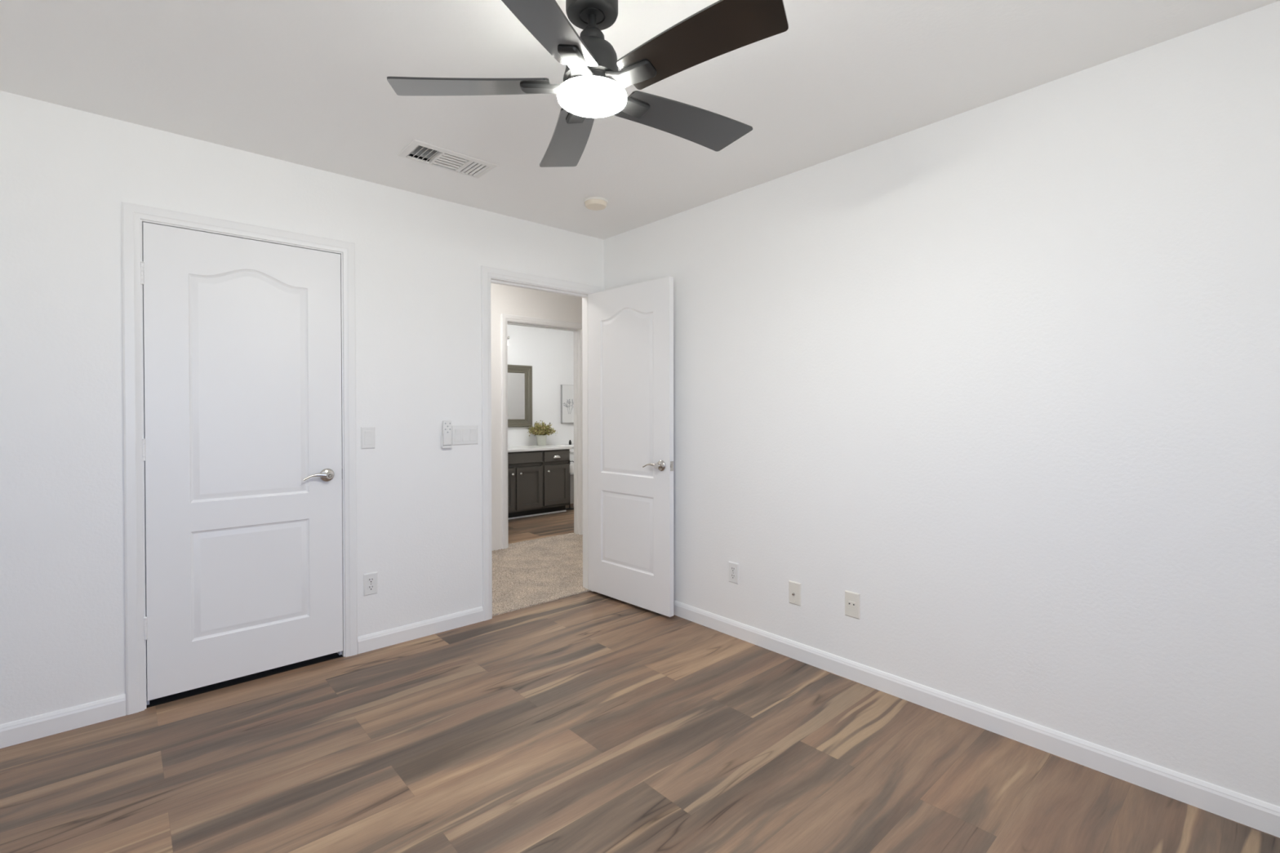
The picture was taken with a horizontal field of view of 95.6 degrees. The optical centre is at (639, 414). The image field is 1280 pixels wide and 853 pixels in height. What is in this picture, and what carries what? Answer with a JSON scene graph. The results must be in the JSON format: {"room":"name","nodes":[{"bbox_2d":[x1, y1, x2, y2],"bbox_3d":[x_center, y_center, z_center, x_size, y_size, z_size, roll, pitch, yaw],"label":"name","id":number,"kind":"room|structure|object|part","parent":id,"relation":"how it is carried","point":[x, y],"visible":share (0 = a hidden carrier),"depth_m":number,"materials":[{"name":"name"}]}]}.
{"room":"empty bedroom","nodes":[
{"label":"empty bedroom","id":0,"kind":"room"},
{"bbox_2d":[0,90,604,724],"bbox_3d":[-1.139,-0.004,4.353,6.234,2.440,1.620,-1,1,-42],"label":"wall","id":1,"kind":"structure","parent":0,"point":[66,173],"depth_m":2.45,"materials":[{"name":"white paint"}]},
{"bbox_2d":[0,693,126,748],"bbox_3d":[-2.472,1.195,2.070,0.957,0.085,0.014,-1,1,-42],"label":"baseboard","id":2,"kind":"structure","parent":1,"relation":"attached to","point":[15,732],"depth_m":2.26,"materials":[{"name":"white paint"}]},
{"bbox_2d":[121,201,357,715],"bbox_3d":[-1.823,0.178,2.720,0.889,2.106,0.130,-1,1,-42],"label":"trim","id":3,"kind":"structure","parent":1,"relation":"attached to","point":[133,215],"depth_m":2.42,"materials":[{"name":"white paint"}]},
{"bbox_2d":[140,222,342,700],"bbox_3d":[-1.787,0.196,2.668,0.772,2.007,0.096,-1,1,-42],"label":"door","id":4,"kind":"structure","parent":1,"relation":"in","point":[242,443],"depth_m":2.65,"materials":[{"name":"white paint"}]},
{"bbox_3d":[-1.571,0.299,2.843,0.147,0.066,0.056,-1,1,-42],"label":"lever handle","id":5,"kind":"part","parent":4,"relation":"part of","materials":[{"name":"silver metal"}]},
{"bbox_2d":[360,426,375,448],"bbox_3d":[-1.411,0.119,3.015,0.070,0.114,0.010,-1,1,-42],"label":"light switch","id":6,"kind":"object","parent":1,"relation":"attached to","point":[367,434],"visible":1,"depth_m":3.01,"materials":[{"name":"white plastic"}]},
{"bbox_2d":[363,571,377,595],"bbox_3d":[-1.404,0.882,3.028,0.070,0.114,0.009,-1,1,-42],"label":"duplex outlet","id":7,"kind":"object","parent":1,"relation":"attached to","point":[370,580],"visible":1,"depth_m":3.02,"materials":[{"name":"white plastic"}]},
{"bbox_2d":[367,577,373,582],"bbox_3d":[-1.403,0.862,3.026,0.031,0.029,0.003,-1,1,-42],"label":"receptacle","id":8,"kind":"object","parent":7,"relation":"attached to","point":[370,580],"depth_m":3.02,"materials":[{"name":"white plastic"}]},
{"bbox_2d":[368,585,373,591],"bbox_3d":[-1.403,0.901,3.026,0.031,0.029,0.003,-1,1,-42],"label":"receptacle","id":9,"kind":"object","parent":7,"relation":"attached to","point":[371,588],"depth_m":3.02,"materials":[{"name":"white plastic"}]},
{"bbox_2d":[357,606,483,653],"bbox_3d":[-1.193,1.183,3.216,0.696,0.085,0.014,-1,1,-42],"label":"baseboard","id":10,"kind":"structure","parent":1,"relation":"attached to","point":[368,642],"depth_m":3.19,"materials":[{"name":"white paint"}]},
{"bbox_2d":[441,420,452,448],"bbox_3d":[-1.092,0.110,3.284,0.058,0.156,0.023,-1,1,-42],"label":"remote","id":11,"kind":"object","parent":1,"relation":"attached to","point":[446,424],"visible":1,"depth_m":3.27,"materials":[{"name":"white plastic"}]},
{"bbox_2d":[451,425,478,445],"bbox_3d":[-1.014,0.117,3.371,0.163,0.114,0.010,-1,1,-42],"label":"light switch","id":12,"kind":"object","parent":1,"relation":"attached to","point":[460,434],"visible":1,"depth_m":3.37,"materials":[{"name":"white plastic"}]},
{"bbox_2d":[480,265,599,621],"bbox_3d":[-0.648,0.167,3.783,0.884,2.106,0.145,-1,1,-42],"label":"trim","id":13,"kind":"structure","parent":1,"relation":"attached to","point":[489,275],"depth_m":3.48,"materials":[{"name":"white paint"}]},
{"bbox_2d":[501,313,582,549],"bbox_3d":[-0.930,0.148,5.548,0.936,2.113,0.151,-1,1,-42],"label":"trim","id":14,"kind":"structure","parent":1,"relation":"attached to","point":[506,319],"depth_m":5.57,"materials":[{"name":"white paint"}]},
{"bbox_2d":[587,276,673,617],"bbox_3d":[-0.093,0.189,3.689,0.091,2.017,0.763,-1,1,-45],"label":"door","id":15,"kind":"structure","parent":1,"relation":"in","point":[630,328],"depth_m":3.66,"materials":[{"name":"white paint"}]},
{"bbox_3d":[0.081,0.304,3.490,0.056,0.066,0.147,-1,1,-45],"label":"lever handle","id":16,"kind":"part","parent":15,"relation":"part of","materials":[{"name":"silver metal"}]},
{"bbox_3d":[0.189,0.304,3.447,0.027,0.058,0.002,-1,1,-45],"label":"latch plate","id":17,"kind":"part","parent":15,"relation":"part of","materials":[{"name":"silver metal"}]},
{"bbox_2d":[507,324,573,503],"bbox_3d":[-1.185,-0.023,6.527,3.300,2.440,1.680,-1,1,-42],"label":"wall","id":18,"kind":"structure","parent":0,"point":[549,352],"depth_m":7.49,"materials":[{"name":"white paint"}]},
{"bbox_2d":[507,364,532,427],"bbox_3d":[-1.742,-0.231,6.995,1.017,0.770,0.034,-1,1,-42],"label":"framed mirror","id":19,"kind":"object","parent":18,"relation":"attached to","point":[519,376],"visible":0.37,"depth_m":7.23,"materials":[{"name":"brown mirror"}]},
{"bbox_2d":[507,373,524,419],"bbox_3d":[-1.752,-0.231,7.006,0.837,0.590,0.004,-1,1,-42],"label":"mirror glass","id":20,"kind":"object","parent":19,"relation":"attached to","point":[516,381],"depth_m":7.20,"materials":[{"name":"white"}]},
{"bbox_2d":[560,384,573,422],"bbox_3d":[-0.864,-0.147,7.786,0.456,0.505,0.031,-1,1,-42],"label":"framed print","id":21,"kind":"object","parent":18,"relation":"attached to","point":[566,391],"visible":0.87,"depth_m":7.68,"materials":[{"name":"white paper"}]},
{"bbox_3d":[-0.864,-0.147,7.786,0.456,0.505,0.031,-1,1,-42],"label":"frame","id":22,"kind":"part","parent":21,"relation":"part of","materials":[{"name":"grey wood"}]},
{"bbox_2d":[507,503,573,543],"bbox_3d":[-1.154,1.222,6.506,3.300,0.050,1.565,-1,1,-42],"label":"floor","id":23,"kind":"structure","parent":0,"point":[533,527],"depth_m":6.26,"materials":[{"name":"brown wood"}]},
{"bbox_2d":[507,448,569,518],"bbox_3d":[-1.452,0.806,6.912,1.165,0.775,0.555,-1,1,-42],"label":"vanity cabinet","id":24,"kind":"object","parent":23,"relation":"on","point":[539,481],"visible":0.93,"depth_m":6.82,"materials":[{"name":"grey wood"}]},
{"bbox_3d":[-1.563,0.848,6.489,0.350,0.484,0.020,-1,1,-42],"label":"door","id":25,"kind":"part","parent":24,"relation":"part of","materials":[{"name":"grey"}]},
{"bbox_3d":[-1.427,0.497,6.609,0.718,0.122,0.020,-1,1,-42],"label":"false drawer","id":26,"kind":"part","parent":24,"relation":"part of","materials":[{"name":"grey"}]},
{"bbox_3d":[-1.285,0.845,6.739,0.338,0.484,0.020,-1,1,-42],"label":"door","id":27,"kind":"part","parent":24,"relation":"part of","materials":[{"name":"grey"}]},
{"bbox_2d":[507,510,566,519],"bbox_3d":[-1.346,1.187,6.791,1.155,0.016,0.015,-1,1,-42],"label":"trim","id":28,"kind":"structure","parent":24,"relation":"attached to","point":[561,510],"depth_m":6.89,"materials":[{"name":"white paint"}]},
{"bbox_2d":[507,444,571,452],"bbox_3d":[-1.458,0.404,6.916,1.187,0.030,0.539,-1,1,-42],"label":"countertop","id":29,"kind":"structure","parent":24,"relation":"on","point":[518,448],"depth_m":6.89,"materials":[{"name":"white stone"}]},
{"bbox_2d":[526,420,557,445],"bbox_3d":[-1.241,0.226,7.284,0.397,0.318,0.263,-1,1,-42],"label":"potted plant","id":30,"kind":"object","parent":29,"relation":"on","point":[541,431],"visible":1,"depth_m":7.23,"materials":[{"name":"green plant"}]},
{"bbox_3d":[-1.234,0.318,7.278,0.136,0.135,0.136,-1,1,-42],"label":"pot","id":31,"kind":"part","parent":30,"relation":"part of","materials":[{"name":"grey ceramic"}]},
{"bbox_3d":[-1.005,0.495,6.987,0.351,0.126,0.020,-1,1,-42],"label":"drawer","id":32,"kind":"part","parent":24,"relation":"part of","materials":[{"name":"grey"}]},
{"bbox_3d":[-1.004,0.836,6.990,0.351,0.476,0.020,-1,1,-42],"label":"door","id":33,"kind":"part","parent":24,"relation":"part of","materials":[{"name":"grey"}]},
{"bbox_2d":[556,444,573,506],"bbox_3d":[-0.697,0.787,7.490,0.464,0.800,0.681,-1,1,-42],"label":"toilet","id":34,"kind":"object","parent":23,"relation":"on","point":[571,451],"visible":0.09,"depth_m":7.52,"materials":[{"name":"white ceramic"}]},
{"bbox_3d":[-0.857,0.405,7.664,0.464,0.037,0.204,-1,1,-42],"label":"tank lid","id":35,"kind":"part","parent":34,"relation":"part of","materials":[{"name":"white ceramic"}]},
{"bbox_3d":[-0.858,0.605,7.667,0.444,0.362,0.185,-1,1,-42],"label":"tank","id":36,"kind":"part","parent":34,"relation":"part of","materials":[{"name":"white ceramic"}]},
{"bbox_2d":[565,461,573,510],"bbox_3d":[-0.889,0.879,7.335,0.132,0.620,0.132,-1,1,-42],"label":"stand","id":37,"kind":"object","parent":23,"relation":"on","point":[571,466],"visible":0.64,"depth_m":7.30,"materials":[{"name":"black metal"}]},
{"bbox_2d":[492,533,591,616],"bbox_3d":[-0.689,1.210,4.788,2.306,0.022,1.620,-1,1,-42],"label":"floor","id":38,"kind":"structure","parent":0,"point":[526,574],"depth_m":4.44,"materials":[{"name":"beige carpet"}]},
{"bbox_2d":[0,591,1279,852],"bbox_3d":[-0.406,1.268,1.585,3.614,0.060,4.734,-1,1,-42],"label":"floor","id":39,"kind":"structure","parent":0,"point":[590,722],"depth_m":2.04,"materials":[{"name":"brown wood"}]},
{"bbox_2d":[0,0,1279,239],"bbox_3d":[-0.210,-1.230,1.403,3.698,0.060,4.228,-1,1,-42],"label":"ceiling","id":40,"kind":"structure","parent":0,"point":[304,82],"depth_m":2.05,"materials":[{"name":"white paint"}]},
{"bbox_2d":[396,138,497,178],"bbox_3d":[-0.909,-1.321,2.755,0.406,0.240,0.212,-1,1,-42],"label":"ceiling vent","id":41,"kind":"object","parent":40,"relation":"in","point":[466,160],"visible":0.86,"depth_m":2.75,"materials":[{"name":"white metal"}]},
{"bbox_2d":[386,0,788,167],"bbox_3d":[-0.103,-1.025,1.579,1.067,0.354,1.075,-1,1,-42],"label":"ceiling fan","id":42,"kind":"object","parent":40,"relation":"hanging from","point":[593,86],"visible":1,"depth_m":1.53,"materials":[{"name":"black wood"}]},
{"bbox_3d":[-0.465,-0.898,1.589,0.445,0.006,0.156,0,13,-2],"label":"blade","id":43,"kind":"part","parent":42,"relation":"part of","materials":[{"name":"black wood"}]},
{"bbox_3d":[-0.262,-0.887,1.583,0.123,0.010,0.068,0,13,-2],"label":"blade arm","id":44,"kind":"part","parent":42,"relation":"part of","materials":[{"name":"black"}]},
{"bbox_3d":[-0.237,-0.895,1.269,0.155,0.006,0.445,13,4,15],"label":"blade","id":45,"kind":"part","parent":42,"relation":"part of","materials":[{"name":"grey wood"}]},
{"bbox_3d":[-0.231,-0.901,1.905,0.155,0.006,0.445,-13,5,-20],"label":"blade","id":46,"kind":"part","parent":42,"relation":"part of","materials":[{"name":"grey wood"}]},
{"bbox_3d":[-0.174,-0.889,1.710,0.068,0.010,0.123,-13,5,-20],"label":"blade arm","id":47,"kind":"part","parent":42,"relation":"part of","materials":[{"name":"black"}]},
{"bbox_3d":[-0.168,-0.886,1.460,0.068,0.010,0.123,13,4,15],"label":"blade arm","id":48,"kind":"part","parent":42,"relation":"part of","materials":[{"name":"black"}]},
{"bbox_3d":[-0.022,-0.887,1.512,0.123,0.010,0.068,0,-12,34],"label":"blade arm","id":49,"kind":"part","parent":42,"relation":"part of","materials":[{"name":"black"}]},
{"bbox_3d":[-0.026,-0.888,1.666,0.123,0.010,0.068,0,-12,-38],"label":"blade arm","id":50,"kind":"part","parent":42,"relation":"part of","materials":[{"name":"black"}]},
{"bbox_3d":[0.142,-0.901,1.780,0.445,0.006,0.156,0,-12,-38],"label":"blade","id":51,"kind":"part","parent":42,"relation":"part of","materials":[{"name":"black wood"}]},
{"bbox_3d":[0.138,-0.897,1.387,0.445,0.006,0.156,0,-12,34],"label":"blade","id":52,"kind":"part","parent":42,"relation":"part of","materials":[{"name":"black wood"}]},
{"bbox_2d":[583,196,608,210],"bbox_3d":[-0.252,-1.198,3.300,0.138,0.038,0.138,-1,1,-42],"label":"smoke detector","id":53,"kind":"object","parent":40,"relation":"attached to","point":[595,203],"visible":1,"depth_m":3.26,"materials":[{"name":"white plastic"}]},
{"bbox_2d":[604,0,1279,806],"bbox_3d":[1.126,0.007,2.610,0.114,2.440,4.228,-1,1,-42],"label":"wall","id":54,"kind":"structure","parent":0,"point":[1002,376],"depth_m":2.17,"materials":[{"name":"white paint"}]},
{"bbox_2d":[728,561,738,584],"bbox_3d":[0.516,0.873,3.208,0.009,0.114,0.070,-1,1,-42],"label":"duplex outlet","id":55,"kind":"object","parent":54,"relation":"attached to","point":[733,566],"visible":1,"depth_m":3.20,"materials":[{"name":"white plastic"}]},
{"bbox_2d":[730,573,735,579],"bbox_3d":[0.515,0.892,3.207,0.003,0.029,0.031,-1,1,-42],"label":"receptacle","id":56,"kind":"object","parent":55,"relation":"attached to","point":[732,575],"depth_m":3.20,"materials":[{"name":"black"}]},
{"bbox_2d":[730,566,735,572],"bbox_3d":[0.515,0.853,3.206,0.003,0.029,0.031,-1,1,-42],"label":"receptacle","id":57,"kind":"object","parent":55,"relation":"attached to","point":[732,568],"depth_m":3.21,"materials":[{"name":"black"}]},
{"bbox_2d":[789,580,801,606],"bbox_3d":[0.775,0.897,2.915,0.015,0.114,0.070,-1,1,-42],"label":"plate","id":58,"kind":"object","parent":54,"relation":"attached to","point":[795,588],"visible":1,"depth_m":2.91,"materials":[{"name":"white plastic"}]},
{"bbox_2d":[844,590,860,619],"bbox_3d":[0.982,0.879,2.688,0.009,0.118,0.074,-1,1,-42],"label":"plate","id":59,"kind":"object","parent":54,"relation":"attached to","point":[852,600],"visible":1,"depth_m":2.68,"materials":[{"name":"white plastic"}]},
{"bbox_2d":[673,600,1279,837],"bbox_3d":[1.081,1.185,2.577,0.014,0.085,4.000,-1,1,-42],"label":"baseboard","id":60,"kind":"structure","parent":54,"relation":"attached to","point":[1259,815],"depth_m":2.16,"materials":[{"name":"white paint"}]}
]}

